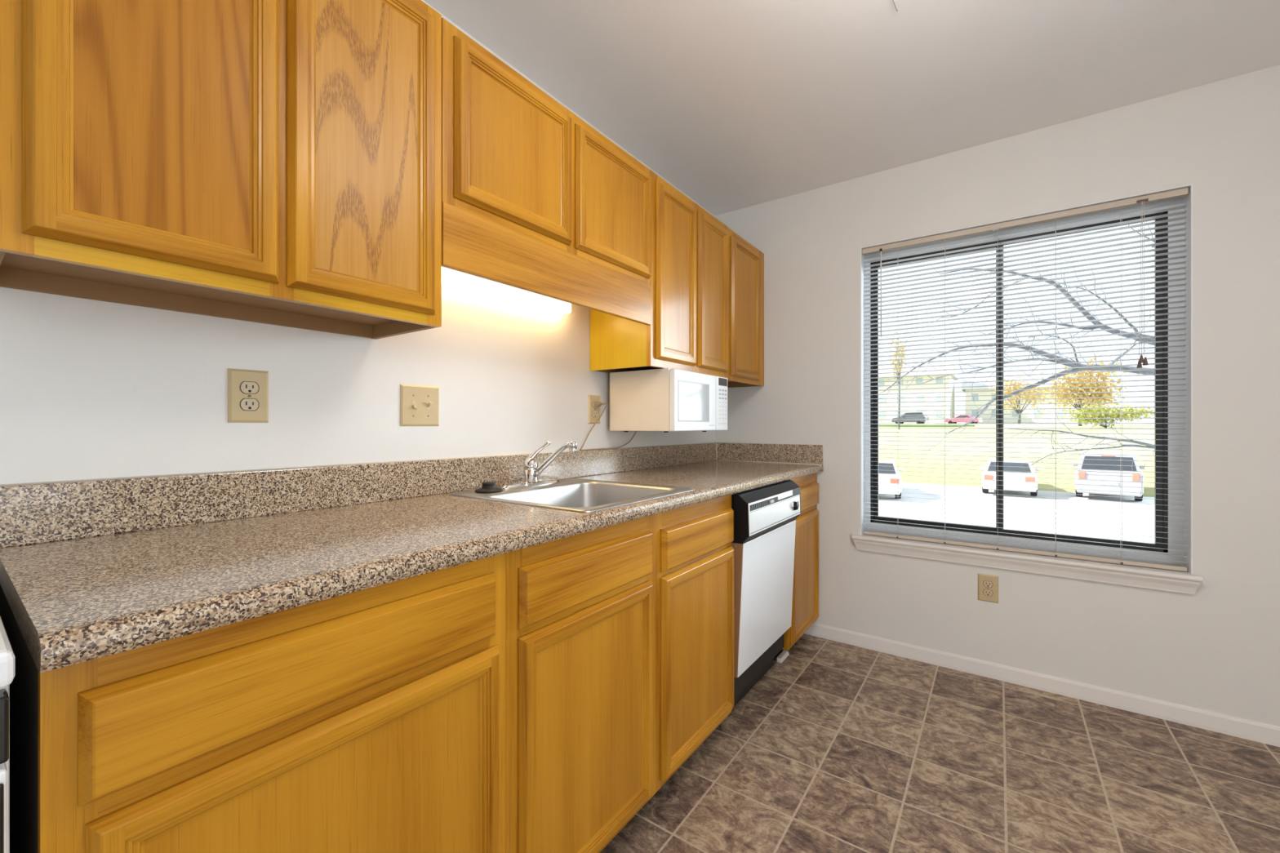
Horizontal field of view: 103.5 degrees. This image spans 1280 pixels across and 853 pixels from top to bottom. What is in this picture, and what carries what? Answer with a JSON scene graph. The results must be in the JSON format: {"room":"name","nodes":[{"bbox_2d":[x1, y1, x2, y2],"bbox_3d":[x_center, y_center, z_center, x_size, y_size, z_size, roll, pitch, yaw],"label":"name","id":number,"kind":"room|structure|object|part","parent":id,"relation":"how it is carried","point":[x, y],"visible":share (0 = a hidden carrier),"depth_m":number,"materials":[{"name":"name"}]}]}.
{"room":"kitchen","nodes":[
{"label":"kitchen","id":0,"kind":"room"},
{"bbox_2d":[0,0,715,484],"bbox_3d":[-1.327,0.778,0.667,0.140,4.095,6.228,0,0,35],"label":"wall","id":1,"kind":"structure","parent":0,"point":[90,388],"depth_m":1.20,"materials":[{"name":"paint"}]},
{"bbox_2d":[0,0,441,339],"bbox_3d":[-0.786,-0.611,1.022,0.327,0.747,0.664,0,0,35],"label":"upper cabinet","id":2,"kind":"object","parent":1,"relation":"attached to","point":[278,162],"visible":1,"depth_m":0.89,"materials":[{"name":"brown wood"}]},
{"bbox_3d":[-0.750,-0.611,0.806,0.018,0.695,0.300,0,0,35],"label":"door","id":3,"kind":"part","parent":2,"relation":"part of","materials":[{"name":"brown wood"}]},
{"bbox_3d":[-0.754,-0.611,0.809,0.007,0.611,0.216,0,0,35],"label":"door panel","id":4,"kind":"part","parent":2,"relation":"part of","materials":[{"name":"brown wood"}]},
{"bbox_3d":[-0.567,-0.610,1.063,0.018,0.697,0.302,0,0,35],"label":"door","id":5,"kind":"part","parent":2,"relation":"part of","materials":[{"name":"brown wood"}]},
{"bbox_3d":[-0.571,-0.610,1.065,0.007,0.613,0.218,0,0,35],"label":"door panel","id":6,"kind":"part","parent":2,"relation":"part of","materials":[{"name":"brown wood"}]},
{"bbox_2d":[227,368,268,422],"bbox_3d":[-0.892,-0.067,1.151,0.008,0.121,0.077,0,0,35],"label":"wall outlet","id":7,"kind":"object","parent":1,"relation":"attached to","point":[247,389],"visible":1,"depth_m":1.15,"materials":[{"name":"beige plastic"}]},
{"bbox_2d":[240,398,259,410],"bbox_3d":[-0.889,-0.048,1.149,0.001,0.029,0.037,0,0,35],"label":"receptacle","id":8,"kind":"object","parent":7,"relation":"attached to","point":[246,404],"depth_m":1.15,"materials":[{"name":"beige plastic"}]},
{"bbox_2d":[240,381,259,394],"bbox_3d":[-0.889,-0.086,1.149,0.001,0.029,0.037,0,0,35],"label":"receptacle","id":9,"kind":"object","parent":7,"relation":"attached to","point":[246,387],"depth_m":1.15,"materials":[{"name":"beige plastic"}]},
{"bbox_2d":[0,443,716,547],"bbox_3d":[-0.322,0.156,1.940,0.019,0.104,2.665,0,0,35],"label":"backsplash","id":10,"kind":"structure","parent":1,"relation":"attached to","point":[44,513],"depth_m":1.15,"materials":[{"name":"stone"}]},
{"bbox_2d":[400,383,439,426],"bbox_3d":[-0.644,-0.059,1.488,0.020,0.121,0.123,0,0,35],"label":"light switch","id":11,"kind":"object","parent":1,"relation":"attached to","point":[419,404],"visible":1,"depth_m":1.49,"materials":[{"name":"beige plastic"}]},
{"bbox_2d":[441,266,571,314],"bbox_3d":[-0.468,-0.467,1.704,0.054,0.064,0.634,0,0,35],"label":"light","id":12,"kind":"object","parent":1,"relation":"attached to","point":[449,277],"visible":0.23,"depth_m":1.68,"materials":[{"name":"white plastic"}]},
{"bbox_2d":[441,17,651,324],"bbox_3d":[-0.335,-0.683,1.655,0.327,0.594,0.886,0,0,35],"label":"upper cabinet","id":13,"kind":"object","parent":1,"relation":"attached to","point":[535,199],"visible":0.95,"depth_m":1.44,"materials":[{"name":"brown wood"}]},
{"bbox_3d":[-0.330,-0.757,1.395,0.018,0.394,0.409,0,0,35],"label":"door","id":14,"kind":"part","parent":13,"relation":"part of","materials":[{"name":"brown wood"}]},
{"bbox_3d":[-0.334,-0.757,1.398,0.007,0.310,0.325,0,0,35],"label":"door panel","id":15,"kind":"part","parent":13,"relation":"part of","materials":[{"name":"brown wood"}]},
{"bbox_3d":[-0.078,-0.755,1.750,0.018,0.390,0.412,0,0,35],"label":"door","id":16,"kind":"part","parent":13,"relation":"part of","materials":[{"name":"brown wood"}]},
{"bbox_3d":[-0.082,-0.755,1.752,0.007,0.306,0.328,0,0,35],"label":"door panel","id":17,"kind":"part","parent":13,"relation":"part of","materials":[{"name":"brown wood"}]},
{"bbox_2d":[587,395,599,423],"bbox_3d":[-0.192,-0.068,2.134,0.008,0.121,0.077,0,0,35],"label":"wall outlet","id":18,"kind":"object","parent":1,"relation":"attached to","point":[593,413],"visible":0.91,"depth_m":2.12,"materials":[{"name":"beige plastic"}]},
{"bbox_2d":[591,410,597,417],"bbox_3d":[-0.190,-0.049,2.132,0.001,0.029,0.037,0,0,35],"label":"receptacle","id":19,"kind":"object","parent":18,"relation":"attached to","point":[594,413],"depth_m":2.13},
{"bbox_2d":[590,170,728,377],"bbox_3d":[0.119,-0.605,2.293,0.327,0.750,0.674,0,0,35],"label":"upper cabinet","id":20,"kind":"object","parent":1,"relation":"attached to","point":[687,331],"visible":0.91,"depth_m":2.10,"materials":[{"name":"brown wood"}]},
{"bbox_2d":[609,368,727,432],"bbox_3d":[0.142,-0.100,2.267,0.328,0.256,0.478,0,0,35],"label":"microwave","id":21,"kind":"object","parent":20,"relation":"attached to","point":[665,400],"visible":1,"depth_m":2.09,"materials":[{"name":"white plastic"}]},
{"bbox_3d":[0.229,-0.101,2.130,0.026,0.246,0.356,0,0,35],"label":"door","id":22,"kind":"part","parent":21,"relation":"part of","materials":[{"name":"white plastic"}]},
{"bbox_3d":[0.367,-0.101,2.325,0.026,0.246,0.120,0,0,35],"label":"control panel","id":23,"kind":"part","parent":21,"relation":"part of","materials":[{"name":"white plastic"}]},
{"bbox_3d":[0.155,-0.606,2.077,0.018,0.692,0.301,0,0,35],"label":"door","id":24,"kind":"part","parent":20,"relation":"part of","materials":[{"name":"brown wood"}]},
{"bbox_3d":[0.151,-0.606,2.080,0.007,0.600,0.209,0,0,35],"label":"door panel","id":25,"kind":"part","parent":20,"relation":"part of","materials":[{"name":"brown wood"}]},
{"bbox_3d":[0.229,-0.605,2.215,0.019,0.750,0.674,0,0,35],"label":"frame","id":26,"kind":"part","parent":20,"relation":"part of","materials":[{"name":"brown wood"}]},
{"bbox_3d":[0.344,-0.606,2.343,0.018,0.692,0.286,0,0,35],"label":"door","id":27,"kind":"part","parent":20,"relation":"part of","materials":[{"name":"brown wood"}]},
{"bbox_3d":[0.340,-0.606,2.346,0.007,0.600,0.194,0,0,35],"label":"door panel","id":28,"kind":"part","parent":20,"relation":"part of","materials":[{"name":"brown wood"}]},
{"bbox_2d":[727,226,764,387],"bbox_3d":[0.452,-0.602,2.760,0.327,0.753,0.470,0,0,35],"label":"upper cabinet","id":29,"kind":"object","parent":1,"relation":"attached to","point":[745,261],"visible":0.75,"depth_m":2.64,"materials":[{"name":"brown wood"}]},
{"bbox_3d":[0.556,-0.597,2.649,0.007,0.611,0.266,0,0,35],"label":"door panel","id":30,"kind":"part","parent":29,"relation":"part of","materials":[{"name":"brown wood"}]},
{"bbox_2d":[423,0,1279,215],"bbox_3d":[0.095,-1.339,-0.345,3.630,0.140,6.228,0,0,35],"label":"ceiling","id":31,"kind":"structure","parent":0,"point":[737,104],"depth_m":1.79,"materials":[{"name":"paint"}]},
{"bbox_2d":[600,633,1279,852],"bbox_3d":[0.095,1.176,-0.345,3.350,0.100,5.948,0,0,35],"label":"floor","id":32,"kind":"structure","parent":0,"point":[837,747],"depth_m":1.62,"materials":[{"name":"tile"}]},
{"bbox_2d":[0,616,15,852],"bbox_3d":[-1.056,0.651,0.341,0.640,0.909,0.761,0,0,35],"label":"range","id":33,"kind":"object","parent":32,"relation":"on","point":[7,659],"visible":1,"depth_m":0.48,"materials":[{"name":"white metal"}]},
{"bbox_3d":[-0.816,0.631,0.170,0.005,0.590,0.749,0,0,35],"label":"door glass","id":34,"kind":"part","parent":33,"relation":"part of","materials":[{"name":"black glass"}]},
{"bbox_3d":[-0.831,0.631,0.181,0.032,0.610,0.753,0,0,35],"label":"oven door","id":35,"kind":"part","parent":33,"relation":"part of","materials":[{"name":"white metal"}]},
{"bbox_2d":[0,616,15,689],"bbox_3d":[-1.061,0.228,0.344,0.628,0.038,0.761,0,0,35],"label":"cooktop","id":36,"kind":"object","parent":33,"relation":"in","point":[7,659],"depth_m":0.47,"materials":[{"name":"white ceramic"}]},
{"bbox_2d":[0,553,505,852],"bbox_3d":[-0.675,0.687,0.923,0.622,0.878,0.592,0,0,35],"label":"base cabinet","id":37,"kind":"object","parent":32,"relation":"on","point":[371,720],"visible":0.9,"depth_m":0.69,"materials":[{"name":"brown wood"}]},
{"bbox_3d":[-0.430,0.342,0.746,0.018,0.120,0.538,0,0,35],"label":"drawer","id":38,"kind":"part","parent":37,"relation":"part of","materials":[{"name":"brown wood"}]},
{"bbox_3d":[-0.426,0.722,0.751,0.018,0.596,0.540,0,0,35],"label":"door","id":39,"kind":"part","parent":37,"relation":"part of","materials":[{"name":"brown wood"}]},
{"bbox_3d":[-0.430,0.722,0.754,0.007,0.516,0.460,0,0,35],"label":"door panel","id":40,"kind":"part","parent":37,"relation":"part of","materials":[{"name":"brown wood"}]},
{"bbox_2d":[505,494,733,852],"bbox_3d":[-0.204,0.687,1.585,0.622,0.878,1.033,0,0,35],"label":"base cabinet","id":41,"kind":"object","parent":32,"relation":"on","point":[620,637],"visible":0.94,"depth_m":1.24,"materials":[{"name":"brown wood"}]},
{"bbox_2d":[0,442,823,673],"bbox_3d":[-0.063,0.174,1.769,0.642,0.145,2.686,0,0,35],"label":"countertop","id":42,"kind":"structure","parent":41,"relation":"on","point":[91,569],"depth_m":0.95,"materials":[{"name":"stone"}]},
{"bbox_2d":[501,440,577,488],"bbox_3d":[-0.352,0.126,1.689,0.230,0.155,0.212,0,0,-26],"label":"kitchen faucet","id":43,"kind":"object","parent":42,"relation":"on","point":[531,471],"visible":1,"depth_m":1.70,"materials":[{"name":"silver metal"}]},
{"bbox_3d":[-0.369,0.197,1.723,0.066,0.014,0.256,0,0,35],"label":"deck plate","id":44,"kind":"part","parent":43,"relation":"part of","materials":[{"name":"silver metal"}]},
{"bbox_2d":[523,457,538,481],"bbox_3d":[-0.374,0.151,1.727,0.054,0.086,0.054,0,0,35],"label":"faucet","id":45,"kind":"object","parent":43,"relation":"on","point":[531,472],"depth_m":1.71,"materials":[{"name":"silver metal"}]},
{"bbox_3d":[-0.347,0.089,1.730,0.084,0.081,0.031,0,0,-10],"label":"lever handle","id":46,"kind":"part","parent":43,"relation":"part of","materials":[{"name":"silver metal"}]},
{"bbox_3d":[-0.294,0.115,1.687,0.160,0.125,0.029,0,0,27],"label":"spout","id":47,"kind":"part","parent":43,"relation":"part of","materials":[{"name":"silver metal"}]},
{"bbox_2d":[449,478,694,512],"bbox_3d":[-0.198,0.293,1.575,0.559,0.181,0.538,0,0,35],"label":"sink","id":48,"kind":"object","parent":42,"relation":"in","point":[575,495],"visible":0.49,"depth_m":1.71,"materials":[{"name":"metal"}]},
{"bbox_2d":[474,481,502,493],"bbox_3d":[-0.468,0.190,1.560,0.083,0.028,0.083,0,0,35],"label":"stopper","id":49,"kind":"object","parent":48,"relation":"on","point":[487,486],"visible":1,"depth_m":1.54,"materials":[{"name":"rubber"}]},
{"bbox_2d":[578,401,636,450],"bbox_3d":[-0.133,0.002,2.172,0.041,0.203,0.357,0,0,37],"label":"power cord","id":50,"kind":"object","parent":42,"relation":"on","point":[597,404],"visible":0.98,"depth_m":2.12,"materials":[{"name":"beige plastic"}]},
{"bbox_3d":[-0.103,0.725,1.205,0.018,0.590,0.470,0,0,35],"label":"door","id":51,"kind":"part","parent":41,"relation":"part of","materials":[{"name":"brown wood"}]},
{"bbox_3d":[-0.103,0.350,1.206,0.018,0.124,0.468,0,0,35],"label":"drawer","id":52,"kind":"part","parent":41,"relation":"part of","materials":[{"name":"brown wood"}]},
{"bbox_3d":[-0.107,0.725,1.208,0.007,0.510,0.390,0,0,35],"label":"door panel","id":53,"kind":"part","parent":41,"relation":"part of","materials":[{"name":"brown wood"}]},
{"bbox_3d":[0.200,0.360,1.632,0.018,0.126,0.462,0,0,35],"label":"drawer","id":54,"kind":"part","parent":41,"relation":"part of","materials":[{"name":"brown wood"}]},
{"bbox_3d":[0.201,0.729,1.633,0.018,0.583,0.468,0,0,35],"label":"door","id":55,"kind":"part","parent":41,"relation":"part of","materials":[{"name":"brown wood"}]},
{"bbox_3d":[0.197,0.729,1.636,0.007,0.503,0.388,0,0,35],"label":"door panel","id":56,"kind":"part","parent":41,"relation":"part of","materials":[{"name":"brown wood"}]},
{"bbox_2d":[731,480,800,706],"bbox_3d":[0.309,0.686,2.228,0.656,0.879,0.596,0,0,35],"label":"dishwasher","id":57,"kind":"object","parent":32,"relation":"on","point":[763,544],"visible":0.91,"depth_m":1.99,"materials":[{"name":"white metal"}]},
{"bbox_2d":[733,634,783,698],"bbox_3d":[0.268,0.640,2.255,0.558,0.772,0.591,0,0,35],"label":"kick plate","id":58,"kind":"object","parent":57,"relation":"in","point":[740,682],"depth_m":2.07,"materials":[{"name":"black metal"}]},
{"bbox_3d":[0.518,0.674,2.077,0.054,0.491,0.583,0,0,35],"label":"door","id":59,"kind":"part","parent":57,"relation":"part of","materials":[{"name":"white metal"}]},
{"bbox_3d":[0.528,0.339,2.070,0.079,0.177,0.589,0,0,35],"label":"control panel","id":60,"kind":"part","parent":57,"relation":"part of","materials":[{"name":"black plastic"}]},
{"bbox_3d":[0.532,0.674,2.067,0.025,0.490,0.577,0,0,35],"label":"door panel","id":61,"kind":"part","parent":57,"relation":"part of","materials":[{"name":"white metal"}]},
{"bbox_3d":[0.679,0.351,2.199,0.018,0.042,0.042,0,0,35],"label":"timer knob","id":62,"kind":"part","parent":57,"relation":"part of","materials":[{"name":"black plastic"}]},
{"bbox_2d":[777,649,789,662],"bbox_3d":[0.692,1.116,2.438,0.024,0.020,0.105,0,0,35],"label":"scrap","id":63,"kind":"object","parent":32,"relation":"on","point":[784,654],"visible":1,"depth_m":2.43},
{"bbox_2d":[773,472,818,660],"bbox_3d":[0.578,0.687,2.683,0.622,0.878,0.450,0,0,35],"label":"base cabinet","id":64,"kind":"object","parent":32,"relation":"on","point":[805,605],"visible":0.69,"depth_m":2.51,"materials":[{"name":"brown wood"}]},
{"bbox_3d":[0.808,0.644,2.519,0.019,0.794,0.450,0,0,35],"label":"frame","id":65,"kind":"part","parent":64,"relation":"part of","materials":[{"name":"brown wood"}]},
{"bbox_3d":[0.828,0.731,2.514,0.018,0.578,0.406,0,0,35],"label":"door","id":66,"kind":"part","parent":64,"relation":"part of","materials":[{"name":"brown wood"}]},
{"bbox_3d":[0.824,0.731,2.517,0.007,0.498,0.326,0,0,35],"label":"door panel","id":67,"kind":"part","parent":64,"relation":"part of","materials":[{"name":"brown wood"}]},
{"bbox_3d":[0.829,0.360,2.516,0.018,0.120,0.401,0,0,35],"label":"drawer","id":68,"kind":"part","parent":64,"relation":"part of","materials":[{"name":"brown wood"}]},
{"bbox_2d":[715,64,1279,726],"bbox_3d":[1.859,0.778,2.135,3.350,4.095,0.140,0,0,35],"label":"wall","id":69,"kind":"structure","parent":0,"point":[1215,648],"depth_m":2.07,"materials":[{"name":"paint"}]},
{"bbox_2d":[714,442,822,471],"bbox_3d":[0.708,0.173,2.855,0.636,0.138,0.019,0,0,35],"label":"backsplash","id":70,"kind":"structure","parent":69,"relation":"attached to","point":[784,453],"depth_m":2.82,"materials":[{"name":"stone"}]},
{"bbox_2d":[977,573,998,603],"bbox_3d":[1.559,0.730,2.258,0.077,0.121,0.008,0,0,35],"label":"wall outlet","id":71,"kind":"object","parent":69,"relation":"attached to","point":[988,584],"visible":1,"depth_m":2.26,"materials":[{"name":"beige plastic"}]},
{"bbox_2d":[982,589,992,596],"bbox_3d":[1.557,0.749,2.256,0.037,0.029,0.001,0,0,35],"label":"receptacle","id":72,"kind":"object","parent":71,"relation":"attached to","point":[986,593],"depth_m":2.26,"materials":[{"name":"beige plastic"}]},
{"bbox_2d":[982,580,992,587],"bbox_3d":[1.557,0.710,2.256,0.037,0.029,0.001,0,0,35],"label":"receptacle","id":73,"kind":"object","parent":71,"relation":"attached to","point":[986,584],"depth_m":2.26,"materials":[{"name":"beige plastic"}]},
{"bbox_2d":[852,183,1202,594],"bbox_3d":[1.626,-0.137,2.281,1.220,1.544,0.174,0,0,35],"label":"window","id":74,"kind":"structure","parent":69,"relation":"in","point":[1171,580],"depth_m":2.09,"materials":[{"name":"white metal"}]},
{"bbox_3d":[1.455,-0.176,2.489,0.551,1.336,0.018,0,0,35],"label":"sash","id":75,"kind":"part","parent":74,"relation":"part of","materials":[{"name":"glass"}]},
{"bbox_2d":[862,187,1188,571],"bbox_3d":[1.614,-0.173,2.254,1.155,1.460,0.052,0,0,35],"label":"window blind","id":76,"kind":"object","parent":74,"relation":"attached to","point":[1181,193],"visible":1,"depth_m":2.18,"materials":[{"name":"white plastic"}]},
{"bbox_3d":[1.279,-0.169,2.502,0.001,1.423,0.028,0,0,35],"label":"ladder cord","id":77,"kind":"part","parent":76,"relation":"part of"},
{"bbox_3d":[1.443,-0.169,2.385,0.001,1.423,0.028,0,0,35],"label":"ladder cord","id":78,"kind":"part","parent":76,"relation":"part of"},
{"bbox_3d":[1.621,0.549,2.259,1.146,0.016,0.024,0,0,35],"label":"rail","id":79,"kind":"part","parent":76,"relation":"part of","materials":[{"name":"beige metal"}]},
{"bbox_3d":[1.773,-0.169,2.150,0.001,1.423,0.028,0,0,35],"label":"ladder cord","id":80,"kind":"part","parent":76,"relation":"part of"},
{"bbox_3d":[1.939,-0.169,2.032,0.001,1.423,0.028,0,0,35],"label":"ladder cord","id":81,"kind":"part","parent":76,"relation":"part of","materials":[{"name":"white fabric"}]},
{"bbox_3d":[1.970,-0.577,1.979,0.016,0.606,0.005,0,0,35],"label":"lift cord","id":82,"kind":"part","parent":76,"relation":"part of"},
{"bbox_3d":[1.611,0.570,2.260,1.220,0.020,0.122,0,0,35],"label":"sill","id":83,"kind":"part","parent":74,"relation":"part of","materials":[{"name":"paint"}]},
{"bbox_3d":[1.866,-0.176,2.171,0.544,1.336,0.018,0,0,35],"label":"sash","id":84,"kind":"part","parent":74,"relation":"part of","materials":[{"name":"glass"}]},
{"bbox_2d":[804,622,1279,746],"bbox_3d":[2.037,1.093,1.915,2.805,0.067,0.013,0,0,35],"label":"baseboard","id":85,"kind":"structure","parent":69,"relation":"attached to","point":[1242,728],"depth_m":2.09,"materials":[{"name":"paint"}]},
{"label":"outside","id":86,"kind":"structure","parent":0,"visible":0},
{"bbox_2d":[878,423,1154,497],"bbox_3d":[56.114,1.176,81.269,220.000,3.300,142.500,0,0,35],"label":"lawn","id":87,"kind":"structure","parent":86,"point":[1041,446],"depth_m":36.97,"materials":[{"name":"plant"}]},
{"bbox_2d":[888,332,909,429],"bbox_3d":[30.881,-5.363,60.106,2.157,11.680,2.022,0,0,-33],"label":"autumn tree","id":88,"kind":"object","parent":87,"relation":"on","point":[896,340],"visible":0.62,"depth_m":60.12,"materials":[{"name":"beige plant"}]},
{"bbox_2d":[891,412,928,423],"bbox_3d":[40.274,-1.069,75.167,2.170,1.750,4.655,0,0,-45],"label":"car","id":89,"kind":"object","parent":87,"relation":"on","point":[894,420],"visible":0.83,"depth_m":74.11,"materials":[{"name":"grey metal"}]},
{"bbox_2d":[878,363,958,423],"bbox_3d":[49.459,-5.874,97.358,19.700,11.000,13.600,0,0,35],"label":"apartment building","id":90,"kind":"structure","parent":87,"relation":"on","point":[951,380],"depth_m":90.37,"materials":[{"name":"beige paint"}]},
{"bbox_3d":[44.681,-7.874,93.302,1.073,1.240,0.029,0,0,35],"label":"pane","id":91,"kind":"part","parent":90,"relation":"part of","materials":[{"name":"glass"}]},
{"bbox_3d":[44.681,-4.974,93.302,1.073,1.240,0.029,0,0,35],"label":"pane","id":92,"kind":"part","parent":90,"relation":"part of","materials":[{"name":"glass"}]},
{"bbox_3d":[44.681,-2.074,93.302,1.073,1.240,0.029,0,0,35],"label":"pane","id":93,"kind":"part","parent":90,"relation":"part of","materials":[{"name":"glass"}]},
{"bbox_3d":[47.193,-4.974,91.514,1.073,1.240,0.029,0,0,35],"label":"pane","id":94,"kind":"part","parent":90,"relation":"part of","materials":[{"name":"glass"}]},
{"bbox_3d":[49.705,-7.874,89.726,1.073,1.240,0.029,0,0,35],"label":"pane","id":95,"kind":"part","parent":90,"relation":"part of","materials":[{"name":"glass"}]},
{"bbox_3d":[49.705,-4.974,89.726,1.073,1.240,0.029,0,0,35],"label":"pane","id":96,"kind":"part","parent":90,"relation":"part of","materials":[{"name":"glass"}]},
{"bbox_3d":[52.217,-7.874,87.939,1.073,1.240,0.029,0,0,35],"label":"pane","id":97,"kind":"part","parent":90,"relation":"part of","materials":[{"name":"glass"}]},
{"bbox_3d":[52.217,-4.974,87.939,1.073,1.240,0.029,0,0,35],"label":"pane","id":98,"kind":"part","parent":90,"relation":"part of","materials":[{"name":"glass"}]},
{"bbox_3d":[52.217,-2.074,87.939,1.073,1.240,0.029,0,0,35],"label":"pane","id":99,"kind":"part","parent":90,"relation":"part of","materials":[{"name":"glass"}]},
{"bbox_2d":[878,424,974,426],"bbox_3d":[36.144,0.166,67.865,15.000,0.520,4.500,0,0,35],"label":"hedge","id":100,"kind":"object","parent":87,"relation":"on","point":[879,425],"visible":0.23,"depth_m":64.93,"materials":[{"name":"green plant"}]},
{"bbox_2d":[943,414,982,423],"bbox_3d":[47.250,-0.889,73.759,2.070,1.350,4.455,0,0,-40],"label":"car","id":101,"kind":"object","parent":87,"relation":"on","point":[949,421],"visible":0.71,"depth_m":73.07,"materials":[{"name":"red metal"}]},
{"bbox_2d":[990,376,1048,424],"bbox_3d":[48.025,-3.333,63.659,6.507,6.334,5.977,0,0,35],"label":"autumn tree","id":102,"kind":"object","parent":87,"relation":"on","point":[1027,397],"visible":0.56,"depth_m":63.70,"materials":[{"name":"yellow plant"}]},
{"bbox_2d":[961,373,1099,422],"bbox_3d":[69.233,-4.774,90.651,18.700,8.600,13.600,0,0,35],"label":"apartment building","id":103,"kind":"structure","parent":87,"relation":"on","point":[1023,377],"depth_m":87.45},
{"bbox_3d":[59.770,-5.074,89.928,1.007,1.240,0.029,0,0,35],"label":"pane","id":104,"kind":"part","parent":103,"relation":"part of","materials":[{"name":"glass"}]},
{"bbox_3d":[59.770,-2.174,89.928,1.007,1.240,0.029,0,0,35],"label":"pane","id":105,"kind":"part","parent":103,"relation":"part of","materials":[{"name":"glass"}]},
{"bbox_3d":[62.146,-2.174,88.237,1.007,1.240,0.029,0,0,35],"label":"pane","id":106,"kind":"part","parent":103,"relation":"part of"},
{"bbox_3d":[64.523,-2.174,86.546,1.007,1.240,0.029,0,0,35],"label":"pane","id":107,"kind":"part","parent":103,"relation":"part of","materials":[{"name":"glass"}]},
{"bbox_3d":[66.899,-2.174,84.855,1.007,1.240,0.029,0,0,35],"label":"pane","id":108,"kind":"part","parent":103,"relation":"part of","materials":[{"name":"glass"}]},
{"bbox_3d":[69.275,-2.174,83.164,1.007,1.240,0.029,0,0,35],"label":"pane","id":109,"kind":"part","parent":103,"relation":"part of","materials":[{"name":"glass"}]},
{"bbox_2d":[1039,356,1142,426],"bbox_3d":[48.009,-3.586,53.973,8.364,7.436,6.627,0,0,35],"label":"autumn tree","id":110,"kind":"object","parent":87,"relation":"on","point":[1099,374],"visible":0.71,"depth_m":53.76,"materials":[{"name":"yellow plant"}]},
{"bbox_2d":[1059,403,1154,428],"bbox_3d":[45.728,-0.894,49.031,7.548,2.772,3.836,0,0,35],"label":"shrub","id":111,"kind":"object","parent":87,"relation":"on","point":[1094,410],"visible":0.83,"depth_m":48.88,"materials":[{"name":"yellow plant"}]},
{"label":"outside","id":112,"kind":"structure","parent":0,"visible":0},
{"bbox_2d":[878,482,1154,543],"bbox_3d":[7.703,2.926,13.236,120.000,0.300,24.500,0,0,35],"label":"parking lot","id":113,"kind":"structure","parent":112,"point":[1064,496],"depth_m":16.45,"materials":[{"name":"grey asphalt"}]},
{"bbox_2d":[878,459,903,498],"bbox_3d":[9.709,2.086,20.789,2.100,1.380,4.555,0,0,25],"label":"car","id":114,"kind":"object","parent":113,"relation":"on","point":[886,465],"visible":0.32,"depth_m":18.72,"materials":[{"name":"white metal"}]},
{"bbox_2d":[889,478,897,483],"bbox_3d":[9.348,2.028,18.517,0.300,0.170,0.100,0,0,25],"label":"tail light","id":115,"kind":"object","parent":114,"relation":"attached to","point":[891,480],"depth_m":18.48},
{"bbox_2d":[980,458,1039,496],"bbox_3d":[15.698,2.106,21.437,2.100,1.340,4.555,0,0,36],"label":"car","id":116,"kind":"object","parent":113,"relation":"on","point":[1017,467],"visible":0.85,"depth_m":19.95,"materials":[{"name":"white metal"}]},
{"bbox_2d":[983,475,993,479],"bbox_3d":[13.864,2.053,20.047,0.300,0.170,0.100,0,0,36],"label":"tail light","id":117,"kind":"object","parent":116,"relation":"attached to","point":[985,477],"depth_m":20.02,"materials":[{"name":"red plastic"}]},
{"bbox_3d":[14.364,2.126,19.631,0.520,0.140,0.035,0,0,36],"label":"licence plate","id":118,"kind":"part","parent":116,"relation":"part of","materials":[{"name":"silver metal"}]},
{"bbox_2d":[1025,477,1035,481],"bbox_3d":[14.910,2.053,19.275,0.300,0.170,0.100,0,0,36],"label":"tail light","id":119,"kind":"object","parent":116,"relation":"attached to","point":[1027,479],"depth_m":19.23,"materials":[{"name":"red plastic"}]},
{"bbox_2d":[878,221,1154,476],"bbox_3d":[4.665,-0.547,4.108,5.380,6.660,1.543,0,0,24],"label":"bare tree","id":120,"kind":"object","parent":113,"relation":"on","point":[1096,322],"visible":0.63,"depth_m":4.47,"materials":[{"name":"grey plant"}]},
{"bbox_2d":[1072,451,1145,501],"bbox_3d":[18.700,1.916,20.160,2.170,1.720,4.655,0,0,42],"label":"car","id":121,"kind":"object","parent":113,"relation":"on","point":[1105,455],"visible":0.93,"depth_m":18.56,"materials":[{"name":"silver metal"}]},
{"bbox_2d":[1078,471,1085,478],"bbox_3d":[16.643,1.860,18.985,0.200,0.260,0.095,0,0,42],"label":"tail light","id":122,"kind":"object","parent":121,"relation":"attached to","point":[1080,473],"depth_m":18.96,"materials":[{"name":"red plastic"}]},
{"bbox_3d":[17.152,2.116,18.466,0.520,0.120,0.035,0,0,42],"label":"licence plate","id":123,"kind":"part","parent":121,"relation":"part of","materials":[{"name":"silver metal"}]},
{"bbox_2d":[1132,473,1139,481],"bbox_3d":[17.714,1.860,18.006,0.200,0.260,0.095,0,0,42],"label":"tail light","id":124,"kind":"object","parent":121,"relation":"attached to","point":[1135,477],"depth_m":17.98,"materials":[{"name":"red plastic"}]}
]}

